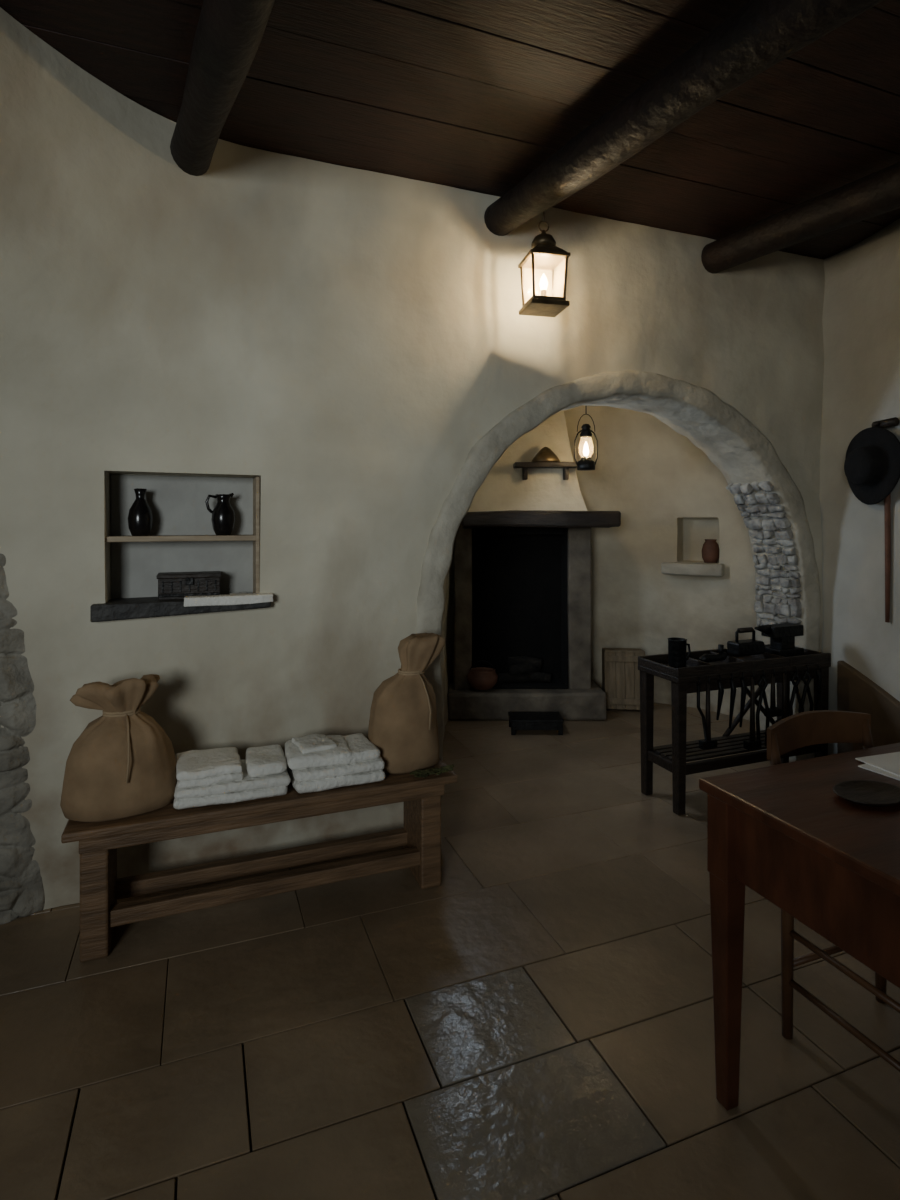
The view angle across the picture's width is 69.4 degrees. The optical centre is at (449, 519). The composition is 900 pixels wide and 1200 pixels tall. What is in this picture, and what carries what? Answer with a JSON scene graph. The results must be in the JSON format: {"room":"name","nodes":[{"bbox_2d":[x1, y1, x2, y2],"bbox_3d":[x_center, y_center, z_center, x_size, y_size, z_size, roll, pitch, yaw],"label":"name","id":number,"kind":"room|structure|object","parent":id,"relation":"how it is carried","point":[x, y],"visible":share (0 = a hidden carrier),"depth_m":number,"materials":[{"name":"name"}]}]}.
{"room":"historic interior","nodes":[
{"label":"historic interior","id":0,"kind":"room"},
{"bbox_2d":[0,7,824,909],"bbox_3d":[0.132,-0.040,2.681,5.250,3.000,1.303,0,0,-21],"label":"wall","id":1,"kind":"structure","parent":0,"point":[342,339],"depth_m":2.72,"materials":[{"name":"paint"}]},
{"bbox_2d":[0,554,44,924],"bbox_3d":[-1.943,0.585,2.298,0.901,1.750,0.170,0,0,-21],"label":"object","id":2,"kind":"structure","parent":1,"relation":"attached to","point":[22,894],"depth_m":2.37,"materials":[{"name":"grey stone"}]},
{"bbox_2d":[90,597,270,621],"bbox_3d":[-1.077,0.351,2.649,0.659,0.067,0.205,0,0,-21],"label":"window sill slab","id":3,"kind":"structure","parent":1,"relation":"attached to","point":[140,607],"depth_m":2.52,"materials":[{"name":"stone"}]},
{"bbox_2d":[157,571,221,599],"bbox_3d":[-1.073,0.270,2.683,0.245,0.104,0.125,0,0,-21],"label":"wooden box","id":4,"kind":"object","parent":3,"relation":"on","point":[171,585],"visible":0.95,"depth_m":2.63,"materials":[{"name":"brown wood"}]},
{"bbox_2d":[184,593,273,606],"bbox_3d":[-0.894,0.323,2.633,0.342,0.037,0.078,0,0,-21],"label":"folded cloth","id":5,"kind":"object","parent":3,"relation":"on","point":[252,598],"visible":1,"depth_m":2.60,"materials":[{"name":"fabric"}]},
{"bbox_2d":[105,475,259,598],"bbox_3d":[-1.088,0.072,2.678,0.578,0.515,0.172,0,0,-21],"label":"niche shelf","id":6,"kind":"object","parent":1,"relation":"attached to","point":[182,537],"visible":0.66,"depth_m":2.72,"materials":[{"name":"wood"},{"name":"plaster"}]},
{"bbox_2d":[128,488,152,535],"bbox_3d":[-1.245,-0.031,2.614,0.092,0.190,0.092,0,0,-21],"label":"vase","id":7,"kind":"object","parent":6,"relation":"on","point":[140,518],"visible":0.98,"depth_m":2.58,"materials":[{"name":"ceramic"}]},
{"bbox_2d":[205,493,234,534],"bbox_3d":[-0.954,-0.025,2.723,0.094,0.179,0.103,0,0,30],"label":"jug","id":8,"kind":"object","parent":6,"relation":"on","point":[223,516],"visible":0.91,"depth_m":2.70,"materials":[{"name":"ceramic"}]},
{"bbox_2d":[0,702,899,1199],"bbox_3d":[0.381,1.515,2.717,9.043,0.111,8.200,0,0,-21],"label":"floor","id":9,"kind":"structure","parent":0,"point":[536,1021],"depth_m":1.84,"materials":[{"name":"tile"}]},
{"bbox_2d":[61,758,457,961],"bbox_3d":[-0.666,1.235,2.482,1.370,0.450,0.330,0,0,-21],"label":"wooden bench","id":10,"kind":"object","parent":9,"relation":"on","point":[100,888],"visible":0.7,"depth_m":2.38,"materials":[{"name":"brown wood"}]},
{"bbox_2d":[60,675,174,821],"bbox_3d":[-1.161,0.780,2.283,0.357,0.459,0.272,0,0,-21],"label":"burlap sack","id":11,"kind":"object","parent":10,"relation":"on","point":[121,765],"visible":1,"depth_m":2.20,"materials":[{"name":"beige fabric"}]},
{"bbox_2d":[173,746,288,809],"bbox_3d":[-0.808,0.941,2.417,0.402,0.132,0.261,0,0,-21],"label":"linens","id":12,"kind":"object","parent":10,"relation":"on","point":[212,776],"visible":1,"depth_m":2.33,"materials":[{"name":"white fabric"}]},
{"bbox_2d":[285,734,383,794],"bbox_3d":[-0.458,0.933,2.545,0.363,0.150,0.273,0,0,-21],"label":"linens","id":13,"kind":"object","parent":10,"relation":"on","point":[316,762],"visible":1,"depth_m":2.46,"materials":[{"name":"white fabric"}]},
{"bbox_2d":[367,632,444,773],"bbox_3d":[-0.178,0.743,2.685,0.318,0.533,0.262,0,0,-21],"label":"burlap sack","id":14,"kind":"object","parent":10,"relation":"on","point":[403,715],"visible":0.97,"depth_m":2.61,"materials":[{"name":"beige fabric"}]},
{"bbox_2d":[410,764,453,777],"bbox_3d":[-0.068,0.993,2.571,0.185,0.025,0.066,0,0,-21],"label":"herb bundle","id":15,"kind":"object","parent":10,"relation":"on","point":[423,773],"visible":1,"depth_m":2.56,"materials":[{"name":"green plant"}]},
{"bbox_2d":[448,410,621,720],"bbox_3d":[0.604,0.102,4.939,1.256,2.724,0.682,0,0,0],"label":"fireplace","id":16,"kind":"object","parent":9,"relation":"on","point":[522,545],"visible":0.85,"depth_m":4.84,"materials":[{"name":"paint"}]},
{"bbox_2d":[467,660,497,689],"bbox_3d":[0.240,1.143,4.820,0.231,0.204,0.189,0,0,0],"label":"cooking pot","id":17,"kind":"object","parent":16,"relation":"in","point":[478,678],"visible":1,"depth_m":4.75,"materials":[{"name":"ceramic"}]},
{"bbox_2d":[497,656,550,682],"bbox_3d":[0.569,1.147,4.992,0.422,0.195,0.200,0,0,0],"label":"firewood","id":18,"kind":"object","parent":16,"relation":"in","point":[520,668],"visible":0.98,"depth_m":4.96,"materials":[{"name":"brown wood"}]},
{"bbox_2d":[531,447,559,461],"bbox_3d":[0.700,-0.478,4.760,0.210,0.118,0.210,0,0,0],"label":"colander","id":19,"kind":"object","parent":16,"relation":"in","point":[545,454],"visible":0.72,"depth_m":4.69,"materials":[{"name":"gold metal"}]},
{"bbox_2d":[508,712,563,734],"bbox_3d":[0.590,1.407,4.500,0.360,0.105,0.200,0,0,0],"label":"trivet","id":20,"kind":"object","parent":9,"relation":"on","point":[517,720],"visible":1,"depth_m":4.40,"materials":[{"name":"black metal"}]},
{"bbox_2d":[602,648,644,709],"bbox_3d":[1.348,1.232,5.049,0.310,0.461,0.210,0,0,6],"label":"wooden crate","id":21,"kind":"object","parent":9,"relation":"on","point":[620,672],"visible":0.71,"depth_m":4.97,"materials":[{"name":"brown wood"}]},
{"bbox_2d":[638,644,830,814],"bbox_3d":[1.552,1.095,3.515,1.040,0.730,0.343,0,0,-21],"label":"workbench","id":22,"kind":"object","parent":9,"relation":"on","point":[733,672],"visible":0.77,"depth_m":3.39,"materials":[{"name":"brown wood"}]},
{"bbox_2d":[667,637,690,667],"bbox_3d":[1.196,0.698,3.384,0.122,0.154,0.097,0,0,11],"label":"mug","id":23,"kind":"object","parent":22,"relation":"on","point":[677,647],"visible":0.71,"depth_m":3.35,"materials":[{"name":"metal"}]},
{"bbox_2d":[699,644,727,662],"bbox_3d":[1.406,0.715,3.471,0.178,0.089,0.050,0,0,-21],"label":"candle holder","id":24,"kind":"object","parent":22,"relation":"on","point":[721,655],"visible":0.94,"depth_m":3.46,"materials":[{"name":"metal"}]},
{"bbox_2d":[727,627,765,655],"bbox_3d":[1.621,0.660,3.554,0.197,0.143,0.090,0,0,-21],"label":"iron","id":25,"kind":"object","parent":22,"relation":"on","point":[737,647],"visible":1,"depth_m":3.52,"materials":[{"name":"black metal"}]},
{"bbox_2d":[754,623,803,656],"bbox_3d":[1.823,0.678,3.631,0.311,0.193,0.130,0,0,-21],"label":"small anvil","id":26,"kind":"object","parent":22,"relation":"on","point":[782,636],"visible":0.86,"depth_m":3.60,"materials":[{"name":"metal"}]},
{"bbox_2d":[699,743,899,1110],"bbox_3d":[1.488,1.060,1.537,1.500,0.800,0.850,0,0,-21],"label":"dining table","id":27,"kind":"object","parent":9,"relation":"on","point":[782,832],"visible":1,"depth_m":1.49,"materials":[{"name":"brown wood"}]},
{"bbox_2d":[833,780,899,806],"bbox_3d":[1.001,0.653,1.548,0.184,0.013,0.132,0,0,-21],"label":"oval dish","id":28,"kind":"object","parent":27,"relation":"on","point":[871,793],"visible":1,"depth_m":1.56,"materials":[{"name":"brown wood"}]},
{"bbox_2d":[855,752,899,780],"bbox_3d":[1.289,0.656,1.715,0.356,0.006,0.255,0,0,-21],"label":"paper sheets","id":29,"kind":"object","parent":27,"relation":"on","point":[888,764],"visible":1,"depth_m":1.74,"materials":[{"name":"white paper"}]},
{"bbox_2d":[767,710,899,1071],"bbox_3d":[1.185,1.024,1.770,0.416,0.873,0.481,0,0,-21],"label":"dining chair","id":30,"kind":"object","parent":9,"relation":"on","point":[808,728],"visible":0.44,"depth_m":1.88,"materials":[{"name":"brown wood"}]},
{"bbox_2d":[0,0,899,259],"bbox_3d":[0.625,-1.577,0.883,6.600,0.075,5.400,0,0,-21],"label":"ceiling","id":31,"kind":"structure","parent":0,"point":[470,95],"depth_m":2.33,"materials":[{"name":"brown wood"}]},
{"bbox_2d":[169,0,274,175],"bbox_3d":[-0.012,-1.416,0.803,2.239,0.200,3.714,0,0,0],"label":"ceiling beam","id":32,"kind":"structure","parent":31,"relation":"attached to","point":[228,35],"depth_m":1.98,"materials":[{"name":"brown wood"}]},
{"bbox_2d":[518,209,570,316],"bbox_3d":[0.422,-1.183,2.930,0.185,0.477,0.185,0,0,-12],"label":"wall lantern","id":33,"kind":"object","parent":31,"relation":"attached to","point":[544,254],"visible":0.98,"depth_m":2.89,"materials":[{"name":"black metal"}]},
{"bbox_2d":[481,0,885,234],"bbox_3d":[1.254,-1.399,1.325,2.369,0.239,3.907,0,0,0],"label":"ceiling beam","id":34,"kind":"structure","parent":31,"relation":"attached to","point":[766,34],"depth_m":2.11,"materials":[{"name":"brown wood"}]},
{"bbox_2d":[701,161,899,273],"bbox_3d":[2.542,-1.394,1.677,2.474,0.254,4.098,0,0,0],"label":"ceiling beam","id":35,"kind":"structure","parent":31,"relation":"attached to","point":[878,192],"depth_m":3.03,"materials":[{"name":"brown wood"}]},
{"bbox_2d":[441,406,758,726],"bbox_3d":[0.875,0.035,4.574,3.339,2.850,2.226,0,0,-17],"label":"wall","id":36,"kind":"structure","parent":0,"point":[670,497],"depth_m":5.13,"materials":[{"name":"paint"}]},
{"bbox_2d":[416,370,820,761],"bbox_3d":[0.955,0.339,3.536,2.518,2.241,0.373,0,0,-21],"label":"archway","id":37,"kind":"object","parent":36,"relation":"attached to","point":[771,505],"depth_m":3.65,"materials":[{"name":"stone"}]},
{"bbox_2d":[661,561,725,575],"bbox_3d":[1.877,0.375,5.011,0.474,0.102,0.172,0,0,34],"label":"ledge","id":38,"kind":"structure","parent":36,"relation":"attached to","point":[667,567],"depth_m":4.94,"materials":[{"name":"stone"}]},
{"bbox_2d":[702,539,718,562],"bbox_3d":[2.018,0.240,5.034,0.132,0.180,0.132,0,0,34],"label":"clay jar","id":39,"kind":"object","parent":38,"relation":"on","point":[710,549],"visible":0.98,"depth_m":4.99,"materials":[{"name":"ceramic"}]},
{"bbox_2d":[819,218,899,754],"bbox_3d":[2.474,-0.040,1.377,0.417,3.000,5.143,0,0,-2],"label":"wall","id":40,"kind":"structure","parent":0,"point":[861,313],"depth_m":3.61,"materials":[{"name":"paint"}]},
{"bbox_2d":[837,661,899,753],"bbox_3d":[2.317,1.130,2.651,0.098,0.660,2.108,0,0,-3],"label":"trim","id":41,"kind":"structure","parent":40,"relation":"attached to","point":[856,692],"depth_m":3.48,"materials":[{"name":"brown wood"}]},
{"bbox_2d":[844,417,899,504],"bbox_3d":[2.203,-0.301,3.435,0.137,0.442,0.410,0,0,-5],"label":"felt hat","id":42,"kind":"object","parent":40,"relation":"attached to","point":[872,460],"visible":1,"depth_m":3.37,"materials":[{"name":"black fabric"}]},
{"bbox_2d":[884,493,890,622],"bbox_3d":[2.268,0.123,3.408,0.028,0.814,0.108,0,0,0],"label":"stick","id":43,"kind":"object","parent":40,"relation":"attached to","point":[887,501],"visible":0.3,"depth_m":3.36,"materials":[{"name":"wood"}]},
{"bbox_3d":[0.577,-1.490,4.942,3.600,0.200,2.600,0,0,-21],"label":"ceiling","id":44,"kind":"structure","parent":0,"visible":0},
{"bbox_2d":[574,406,597,470],"bbox_3d":[0.925,-0.870,4.420,0.124,1.060,0.124,0,0,42],"label":"lantern","id":45,"kind":"object","parent":44,"relation":"hanging from","point":[585,464],"visible":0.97,"depth_m":4.40,"materials":[{"name":"metal"}]}
]}

